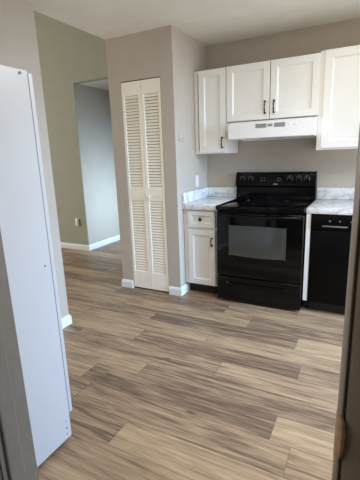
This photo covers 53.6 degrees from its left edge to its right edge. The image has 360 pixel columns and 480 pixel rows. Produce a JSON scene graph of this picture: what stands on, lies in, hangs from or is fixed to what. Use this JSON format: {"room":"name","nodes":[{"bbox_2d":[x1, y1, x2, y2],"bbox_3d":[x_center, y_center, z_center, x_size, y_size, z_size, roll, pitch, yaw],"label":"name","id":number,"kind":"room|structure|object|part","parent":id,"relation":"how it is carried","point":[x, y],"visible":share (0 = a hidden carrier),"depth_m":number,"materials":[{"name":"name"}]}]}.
{"room":"kitchen","nodes":[
{"label":"kitchen","id":0,"kind":"room"},
{"bbox_2d":[34,11,107,244],"bbox_3d":[-2.347,-1.583,5.573,4.919,3.400,0.100,5,15,27],"label":"wall","id":1,"kind":"structure","parent":0,"point":[69,55],"depth_m":5.07,"materials":[{"name":"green paint"}]},
{"bbox_2d":[61,242,89,250],"bbox_3d":[-2.896,-0.009,6.205,3.414,0.085,0.014,5,15,27],"label":"baseboard","id":2,"kind":"structure","parent":1,"relation":"attached to","point":[63,245],"depth_m":5.55,"materials":[{"name":"white paint"}]},
{"bbox_2d":[75,218,79,225],"bbox_3d":[-1.563,-0.268,5.421,0.093,0.118,0.022,5,15,27],"label":"wall outlet","id":3,"kind":"object","parent":1,"relation":"attached to","point":[77,221],"visible":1,"depth_m":5.41,"materials":[{"name":"white plastic"}]},
{"bbox_2d":[0,0,158,317],"bbox_3d":[-1.071,-0.469,2.730,0.110,2.466,3.450,5,15,27],"label":"wall","id":4,"kind":"structure","parent":0,"point":[18,36],"depth_m":2.53,"materials":[{"name":"beige paint"}]},
{"bbox_2d":[61,315,70,327],"bbox_3d":[-1.331,0.864,2.311,0.014,0.085,1.700,5,15,27],"label":"baseboard","id":5,"kind":"structure","parent":4,"relation":"attached to","point":[66,320],"depth_m":3.00,"materials":[{"name":"white paint"}]},
{"bbox_2d":[80,79,108,90],"bbox_3d":[-0.069,-2.534,6.011,1.619,0.108,3.170,5,15,27],"label":"ceiling","id":6,"kind":"structure","parent":0,"point":[101,84],"depth_m":5.06,"materials":[{"name":"paint"}]},
{"bbox_2d":[74,83,119,244],"bbox_3d":[-0.720,-1.368,6.609,0.100,2.392,3.258,5,15,27],"label":"wall","id":7,"kind":"structure","parent":0,"point":[93,111],"depth_m":5.47,"materials":[{"name":"beige paint"}]},
{"bbox_2d":[90,235,119,249],"bbox_3d":[-0.633,-0.241,6.845,0.014,0.085,3.270,5,15,27],"label":"baseboard","id":8,"kind":"structure","parent":7,"relation":"attached to","point":[115,238],"depth_m":5.74,"materials":[{"name":"white paint"}]},
{"bbox_2d":[105,25,184,287],"bbox_3d":[-0.322,-0.668,3.495,0.705,2.446,0.100,5,15,27],"label":"wall","id":9,"kind":"structure","parent":0,"point":[152,53],"depth_m":3.32,"materials":[{"name":"beige paint"}]},
{"bbox_2d":[123,279,133,287],"bbox_3d":[-0.563,0.470,3.850,0.131,0.085,0.014,5,15,27],"label":"baseboard","id":10,"kind":"structure","parent":9,"relation":"attached to","point":[126,283],"depth_m":3.84,"materials":[{"name":"white paint"}]},
{"bbox_2d":[121,77,168,291],"bbox_3d":[-0.336,-0.478,3.495,0.440,2.042,0.065,5,15,27],"label":"door","id":11,"kind":"structure","parent":9,"relation":"in","point":[146,186],"depth_m":3.48,"materials":[{"name":"paint"}]},
{"bbox_2d":[169,286,181,295],"bbox_3d":[-0.045,0.515,3.585,0.140,0.085,0.014,5,15,27],"label":"baseboard","id":12,"kind":"structure","parent":9,"relation":"attached to","point":[177,291],"depth_m":3.58,"materials":[{"name":"white paint"}]},
{"bbox_2d":[37,240,344,479],"bbox_3d":[-0.825,0.495,3.969,9.400,0.001,9.000,5,15,27],"label":"floor","id":13,"kind":"structure","parent":0,"point":[194,385],"depth_m":2.19,"materials":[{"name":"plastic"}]},
{"bbox_2d":[0,64,71,466],"bbox_3d":[-1.041,0.206,1.508,0.768,1.716,0.757,5,15,27],"label":"refrigerator","id":14,"kind":"object","parent":13,"relation":"on","point":[24,214],"visible":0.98,"depth_m":1.48,"materials":[{"name":"white metal"}]},
{"bbox_3d":[-0.903,0.068,1.772,0.743,1.570,0.026,5,15,27],"label":"door","id":15,"kind":"part","parent":14,"relation":"part of","materials":[{"name":"white metal"}]},
{"bbox_2d":[184,209,217,293],"bbox_3d":[0.334,0.069,3.723,0.362,0.861,0.642,5,15,27],"label":"base cabinet","id":16,"kind":"object","parent":13,"relation":"on","point":[200,226],"visible":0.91,"depth_m":3.48,"materials":[{"name":"beige paint"}]},
{"bbox_3d":[0.204,-0.198,3.400,0.284,0.156,0.020,5,15,27],"label":"drawer","id":17,"kind":"part","parent":16,"relation":"part of","materials":[{"name":"beige paint"}]},
{"bbox_3d":[0.217,0.169,3.487,0.284,0.550,0.020,5,15,27],"label":"cabinet door","id":18,"kind":"part","parent":16,"relation":"part of","materials":[{"name":"beige paint"}]},
{"bbox_2d":[182,187,236,210],"bbox_3d":[0.325,-0.430,3.621,0.362,0.154,0.645,5,15,27],"label":"countertop","id":19,"kind":"structure","parent":16,"relation":"on","point":[208,198],"depth_m":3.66,"materials":[{"name":"stone"}]},
{"bbox_2d":[216,171,316,310],"bbox_3d":[0.817,-0.033,3.386,0.778,1.182,0.710,5,15,27],"label":"range","id":20,"kind":"object","parent":13,"relation":"on","point":[261,232],"visible":0.98,"depth_m":3.19,"materials":[{"name":"black metal"}]},
{"bbox_3d":[0.690,0.420,3.216,0.560,0.014,0.029,5,15,27],"label":"drawer handle","id":21,"kind":"part","parent":20,"relation":"part of","materials":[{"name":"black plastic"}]},
{"bbox_3d":[0.707,0.470,3.256,0.764,0.230,0.045,5,15,27],"label":"storage drawer","id":22,"kind":"part","parent":20,"relation":"part of","materials":[{"name":"black metal"}]},
{"bbox_3d":[0.660,-0.198,3.051,0.734,0.033,0.063,5,15,27],"label":"oven handle","id":23,"kind":"part","parent":20,"relation":"part of","materials":[{"name":"black metal"}]},
{"bbox_3d":[0.692,0.059,3.157,0.764,0.596,0.047,5,15,27],"label":"oven door","id":24,"kind":"part","parent":20,"relation":"part of","materials":[{"name":"black glass"}]},
{"bbox_2d":[216,198,314,212],"bbox_3d":[0.814,-0.336,3.330,0.774,0.032,0.655,5,15,27],"label":"cooktop","id":25,"kind":"object","parent":20,"relation":"in","point":[246,205],"depth_m":3.21,"materials":[{"name":"black glass"}]},
{"bbox_2d":[302,213,311,307],"bbox_3d":[1.214,0.138,3.285,0.040,0.870,0.616,5,15,27],"label":"filler panel","id":26,"kind":"object","parent":13,"relation":"on","point":[308,217],"visible":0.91,"depth_m":3.01,"materials":[{"name":"beige paint"}]},
{"bbox_2d":[307,214,351,313],"bbox_3d":[1.492,0.168,3.127,0.600,0.867,0.634,5,15,27],"label":"dishwasher","id":27,"kind":"object","parent":13,"relation":"on","point":[330,237],"visible":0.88,"depth_m":2.93,"materials":[{"name":"black metal"}]},
{"bbox_2d":[306,187,354,214],"bbox_3d":[1.771,-0.312,2.880,1.328,0.152,0.645,5,15,27],"label":"countertop","id":28,"kind":"structure","parent":27,"relation":"on","point":[335,201],"depth_m":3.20,"materials":[{"name":"stone"}]},
{"bbox_3d":[1.351,-0.131,2.800,0.600,0.121,0.047,5,15,27],"label":"control panel","id":29,"kind":"part","parent":27,"relation":"part of","materials":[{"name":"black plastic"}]},
{"bbox_3d":[1.233,-0.105,2.836,0.190,0.011,0.016,5,15,27],"label":"latch handle","id":30,"kind":"part","parent":27,"relation":"part of","materials":[{"name":"silver metal"}]},
{"bbox_2d":[177,29,207,283],"bbox_3d":[0.114,-0.725,3.671,0.100,2.446,0.629,5,15,27],"label":"wall","id":31,"kind":"structure","parent":0,"point":[191,53],"depth_m":3.44,"materials":[{"name":"beige paint"}]},
{"bbox_2d":[179,134,183,140],"bbox_3d":[0.013,-0.952,3.314,0.009,0.060,0.095,5,15,27],"label":"wall plate","id":32,"kind":"object","parent":31,"relation":"attached to","point":[181,136],"visible":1,"depth_m":3.31,"materials":[{"name":"beige paint"}]},
{"bbox_2d":[181,282,189,295],"bbox_3d":[0.058,0.498,3.645,0.014,0.085,0.191,5,15,27],"label":"baseboard","id":33,"kind":"structure","parent":31,"relation":"attached to","point":[186,287],"depth_m":3.63,"materials":[{"name":"white paint"}]},
{"bbox_2d":[195,175,198,186],"bbox_3d":[0.179,-0.613,3.699,0.007,0.115,0.070,5,15,27],"label":"wall outlet","id":34,"kind":"object","parent":31,"relation":"attached to","point":[196,176],"visible":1,"depth_m":3.70,"materials":[{"name":"white plastic"}]},
{"bbox_2d":[28,0,359,45],"bbox_3d":[0.427,-1.344,0.688,4.481,0.120,5.400,5,15,27],"label":"ceiling","id":35,"kind":"structure","parent":0,"point":[208,22],"depth_m":2.83,"materials":[{"name":"paint"}]},
{"bbox_2d":[206,18,359,197],"bbox_3d":[1.957,-0.660,3.127,3.876,2.446,0.100,5,15,27],"label":"wall","id":36,"kind":"structure","parent":0,"point":[335,168],"depth_m":3.42,"materials":[{"name":"beige paint"}]},
{"bbox_2d":[194,67,237,153],"bbox_3d":[0.357,-1.262,3.558,0.346,0.775,0.356,5,15,27],"label":"upper cabinet","id":37,"kind":"object","parent":36,"relation":"attached to","point":[210,88],"visible":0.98,"depth_m":3.44,"materials":[{"name":"beige paint"}]},
{"bbox_3d":[0.311,-1.233,3.434,0.275,0.757,0.020,5,15,27],"label":"cabinet door","id":38,"kind":"part","parent":37,"relation":"part of","materials":[{"name":"beige paint"}]},
{"bbox_2d":[209,187,236,196],"bbox_3d":[0.477,-0.523,3.880,0.342,0.104,0.019,5,15,27],"label":"backsplash","id":39,"kind":"structure","parent":36,"relation":"attached to","point":[213,191],"depth_m":3.88,"materials":[{"name":"stone"}]},
{"bbox_2d":[228,116,317,140],"bbox_3d":[0.877,-1.020,3.287,0.750,0.166,0.452,5,15,27],"label":"range hood","id":40,"kind":"object","parent":36,"relation":"attached to","point":[302,127],"visible":0.98,"depth_m":3.10,"materials":[{"name":"white metal"}]},
{"bbox_2d":[255,123,265,127],"bbox_3d":[0.709,-1.002,3.122,0.096,0.035,0.004,5,15,27],"label":"vent grille","id":41,"kind":"object","parent":40,"relation":"attached to","point":[257,125],"depth_m":3.12,"materials":[{"name":"grey plastic"}]},
{"bbox_2d":[274,122,284,126],"bbox_3d":[0.853,-0.990,3.048,0.092,0.035,0.004,5,15,27],"label":"vent grille","id":42,"kind":"object","parent":40,"relation":"attached to","point":[276,124],"depth_m":3.05,"materials":[{"name":"grey plastic"}]},
{"bbox_2d":[226,53,320,122],"bbox_3d":[0.863,-1.356,3.264,0.816,0.490,0.356,5,15,27],"label":"upper cabinet","id":43,"kind":"object","parent":36,"relation":"attached to","point":[284,88],"visible":0.98,"depth_m":3.13,"materials":[{"name":"beige paint"}]},
{"bbox_3d":[0.617,-1.342,3.242,0.402,0.482,0.020,5,15,27],"label":"door","id":44,"kind":"part","parent":43,"relation":"part of","materials":[{"name":"beige paint"}]},
{"bbox_3d":[0.982,-1.310,3.055,0.407,0.482,0.020,5,15,27],"label":"door","id":45,"kind":"part","parent":43,"relation":"part of","materials":[{"name":"beige paint"}]},
{"bbox_2d":[316,187,354,199],"bbox_3d":[1.914,-0.402,3.144,1.328,0.109,0.019,5,15,27],"label":"backsplash","id":46,"kind":"structure","parent":36,"relation":"attached to","point":[322,193],"depth_m":3.36,"materials":[{"name":"stone"}]},
{"bbox_2d":[316,45,359,149],"bbox_3d":[1.612,-1.158,2.914,0.871,0.787,0.356,5,15,27],"label":"upper cabinet","id":47,"kind":"object","parent":36,"relation":"attached to","point":[338,122],"visible":0.99,"depth_m":2.92,"materials":[{"name":"beige paint"}]},
{"bbox_3d":[0.727,0.057,0.301,3.180,2.446,0.110,5,15,27],"label":"wall","id":48,"kind":"structure","parent":0,"visible":0},
{"bbox_2d":[0,229,38,479],"bbox_3d":[-0.533,0.125,0.991,0.036,2.080,0.117,5,15,27],"label":"trim","id":49,"kind":"structure","parent":48,"relation":"attached to","point":[17,452],"depth_m":1.07,"materials":[{"name":"grey paint"}]},
{"bbox_2d":[333,402,344,459],"bbox_3d":[0.253,0.294,0.572,0.012,0.088,0.083,2,14,18],"label":"strike plate","id":50,"kind":"object","parent":48,"relation":"attached to","point":[339,437],"visible":0.92,"depth_m":0.54,"materials":[{"name":"brown metal"}]},
{"bbox_2d":[332,127,359,479],"bbox_3d":[0.264,0.193,0.503,0.068,2.120,0.019,5,15,27],"label":"trim","id":51,"kind":"structure","parent":48,"relation":"attached to","point":[347,467],"depth_m":0.51,"materials":[{"name":"grey paint"}]}
]}

